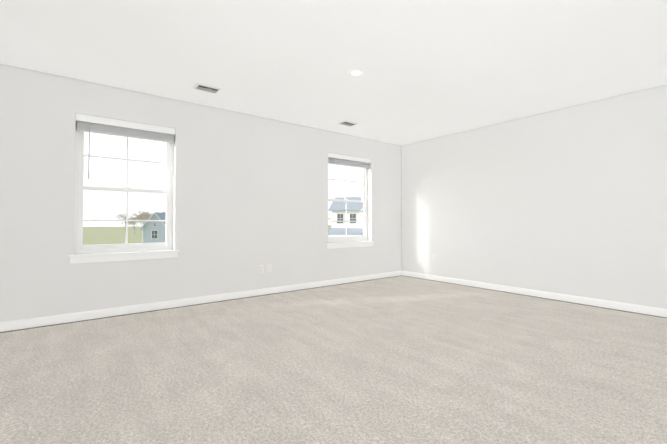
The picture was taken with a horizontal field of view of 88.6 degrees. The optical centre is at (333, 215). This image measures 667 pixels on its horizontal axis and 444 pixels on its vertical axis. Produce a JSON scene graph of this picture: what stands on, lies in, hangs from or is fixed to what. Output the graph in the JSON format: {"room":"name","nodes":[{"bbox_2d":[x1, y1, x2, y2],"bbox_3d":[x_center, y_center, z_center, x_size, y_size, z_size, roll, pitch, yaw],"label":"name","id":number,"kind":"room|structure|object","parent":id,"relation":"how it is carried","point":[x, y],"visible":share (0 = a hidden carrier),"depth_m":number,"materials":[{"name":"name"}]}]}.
{"room":"empty bedroom","nodes":[
{"label":"empty bedroom","id":0,"kind":"room"},
{"bbox_2d":[0,64,401,321],"bbox_3d":[-1.139,-0.134,4.679,6.350,2.440,0.200,1,-1,-38],"label":"wall","id":1,"kind":"structure","parent":0,"point":[250,194],"depth_m":4.12,"materials":[{"name":"paint"}]},
{"bbox_2d":[68,250,178,263],"bbox_3d":[-2.245,0.441,3.728,1.030,0.087,0.127,1,-1,-38],"label":"window sill","id":2,"kind":"structure","parent":1,"relation":"attached to","point":[110,257],"depth_m":3.66,"materials":[{"name":"white wood"}]},
{"bbox_2d":[74,122,173,253],"bbox_3d":[-2.308,-0.316,3.824,0.940,1.430,0.080,1,-1,-38],"label":"window","id":3,"kind":"structure","parent":1,"relation":"in","point":[81,248],"depth_m":3.77,"materials":[{"name":"white plastic"}]},
{"bbox_2d":[76,113,174,178],"bbox_3d":[-2.254,-0.702,3.761,0.936,0.659,0.072,1,-1,-38],"label":"window blind","id":4,"kind":"object","parent":3,"relation":"attached to","point":[97,124],"visible":0.98,"depth_m":3.71,"materials":[{"name":"grey"}]},
{"bbox_2d":[0,271,399,332],"bbox_3d":[-1.073,1.036,4.571,5.950,0.095,0.016,1,-1,-38],"label":"baseboard","id":5,"kind":"structure","parent":1,"relation":"attached to","point":[24,324],"depth_m":3.92,"materials":[{"name":"white wood"}]},
{"bbox_2d":[259,265,263,272],"bbox_3d":[-0.984,0.725,4.650,0.072,0.116,0.009,1,-1,-38],"label":"electrical outlet","id":6,"kind":"object","parent":1,"relation":"attached to","point":[261,268],"visible":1,"depth_m":4.65,"materials":[{"name":"white plastic"}]},
{"bbox_2d":[267,264,270,272],"bbox_3d":[-0.887,0.727,4.721,0.072,0.116,0.016,1,-1,-38],"label":"electrical outlet","id":7,"kind":"object","parent":1,"relation":"attached to","point":[268,268],"visible":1,"depth_m":4.72,"materials":[{"name":"white plastic"}]},
{"bbox_2d":[328,165,367,242],"bbox_3d":[0.205,-0.278,5.764,0.940,1.430,0.080,1,-1,-38],"label":"window","id":8,"kind":"structure","parent":1,"relation":"in","point":[364,201],"depth_m":5.89,"materials":[{"name":"white plastic"}]},
{"bbox_2d":[328,152,370,193],"bbox_3d":[0.259,-0.664,5.701,0.936,0.659,0.072,1,-1,-38],"label":"window blind","id":9,"kind":"object","parent":8,"relation":"attached to","point":[345,160],"visible":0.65,"depth_m":5.68,"materials":[{"name":"grey"}]},
{"bbox_2d":[326,241,374,248],"bbox_3d":[0.268,0.479,5.668,1.030,0.087,0.127,1,-1,-38],"label":"window sill","id":10,"kind":"structure","parent":1,"relation":"attached to","point":[332,245],"depth_m":5.59,"materials":[{"name":"white wood"}]},
{"bbox_2d":[0,276,666,443],"bbox_3d":[0.358,1.108,2.716,6.350,0.120,5.100,1,-1,-38],"label":"floor","id":11,"kind":"structure","parent":0,"point":[401,360],"depth_m":2.27,"materials":[{"name":"carpet"}]},
{"bbox_2d":[0,0,666,145],"bbox_3d":[0.358,-1.452,2.765,6.350,0.120,5.100,1,-1,-38],"label":"ceiling","id":12,"kind":"structure","parent":0,"point":[431,69],"depth_m":2.94,"materials":[{"name":"paint"}]},
{"bbox_2d":[193,83,220,93],"bbox_3d":[-1.362,-1.369,3.691,0.254,0.009,0.169,1,-1,-38],"label":"ceiling vent","id":13,"kind":"object","parent":12,"relation":"in","point":[206,88],"visible":1,"depth_m":3.68,"materials":[{"name":"white metal"}]},
{"bbox_2d":[337,121,356,126],"bbox_3d":[0.207,-1.343,4.997,0.254,0.009,0.169,1,-1,-38],"label":"ceiling vent","id":14,"kind":"object","parent":12,"relation":"in","point":[347,123],"visible":1,"depth_m":4.97,"materials":[{"name":"white metal"}]},
{"bbox_2d":[349,69,363,75],"bbox_3d":[0.217,-1.377,3.292,0.144,0.009,0.144,1,-1,-38],"label":"recessed light","id":15,"kind":"object","parent":12,"relation":"in","point":[355,72],"visible":1,"depth_m":3.29,"materials":[{"name":"white"}]},
{"bbox_2d":[401,84,666,308],"bbox_3d":[2.792,-0.135,4.620,0.200,2.440,4.700,1,-1,-38],"label":"wall","id":16,"kind":"structure","parent":0,"point":[571,200],"depth_m":4.41,"materials":[{"name":"paint"}]},
{"bbox_2d":[400,271,666,317],"bbox_3d":[2.710,1.036,4.527,0.017,0.095,4.650,1,-1,-38],"label":"baseboard","id":17,"kind":"structure","parent":16,"relation":"attached to","point":[620,306],"depth_m":4.39,"materials":[{"name":"white wood"}]},
{"label":"outside","id":18,"kind":"structure","parent":0,"visible":0},
{"bbox_2d":[83,225,330,253],"bbox_3d":[-24.976,6.572,112.380,700.000,0.400,600.000,1,-1,-38],"label":"ground","id":19,"kind":"structure","parent":18,"point":[118,232],"depth_m":109.22,"materials":[{"name":"green plant"}]},
{"bbox_2d":[115,212,135,234],"bbox_3d":[-67.841,2.542,111.567,7.128,7.728,6.499,1,-1,-38],"label":"tree","id":20,"kind":"object","parent":19,"relation":"on","point":[121,215],"depth_m":111.24,"materials":[{"name":"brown plant"}]},
{"bbox_2d":[128,217,139,234],"bbox_3d":[-66.874,3.395,115.781,5.820,6.185,5.770,1,-1,-38],"label":"tree","id":21,"kind":"object","parent":19,"relation":"on","point":[133,223],"depth_m":115.65,"materials":[{"name":"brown plant"}]},
{"bbox_2d":[133,211,151,225],"bbox_3d":[-60.394,2.346,108.844,7.356,8.014,8.617,1,-1,-38],"label":"tree","id":22,"kind":"object","parent":19,"relation":"on","point":[144,213],"depth_m":107.34,"materials":[{"name":"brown plant"}]},
{"bbox_2d":[137,212,150,223],"bbox_3d":[-52.590,2.516,97.469,6.695,7.234,7.459,1,-1,-38],"label":"tree","id":23,"kind":"object","parent":19,"relation":"on","point":[144,217],"depth_m":96.73,"materials":[{"name":"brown plant"}]},
{"bbox_2d":[140,212,165,242],"bbox_3d":[-27.384,2.405,56.544,6.130,5.870,7.080,0,-1,-10],"label":"house","id":24,"kind":"structure","parent":19,"relation":"on","point":[149,225],"depth_m":53.15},
{"bbox_2d":[328,197,362,236],"bbox_3d":[6.238,1.215,47.488,12.700,7.900,10.650,0,-1,12],"label":"house","id":25,"kind":"structure","parent":19,"relation":"on","point":[356,214],"depth_m":45.33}
]}

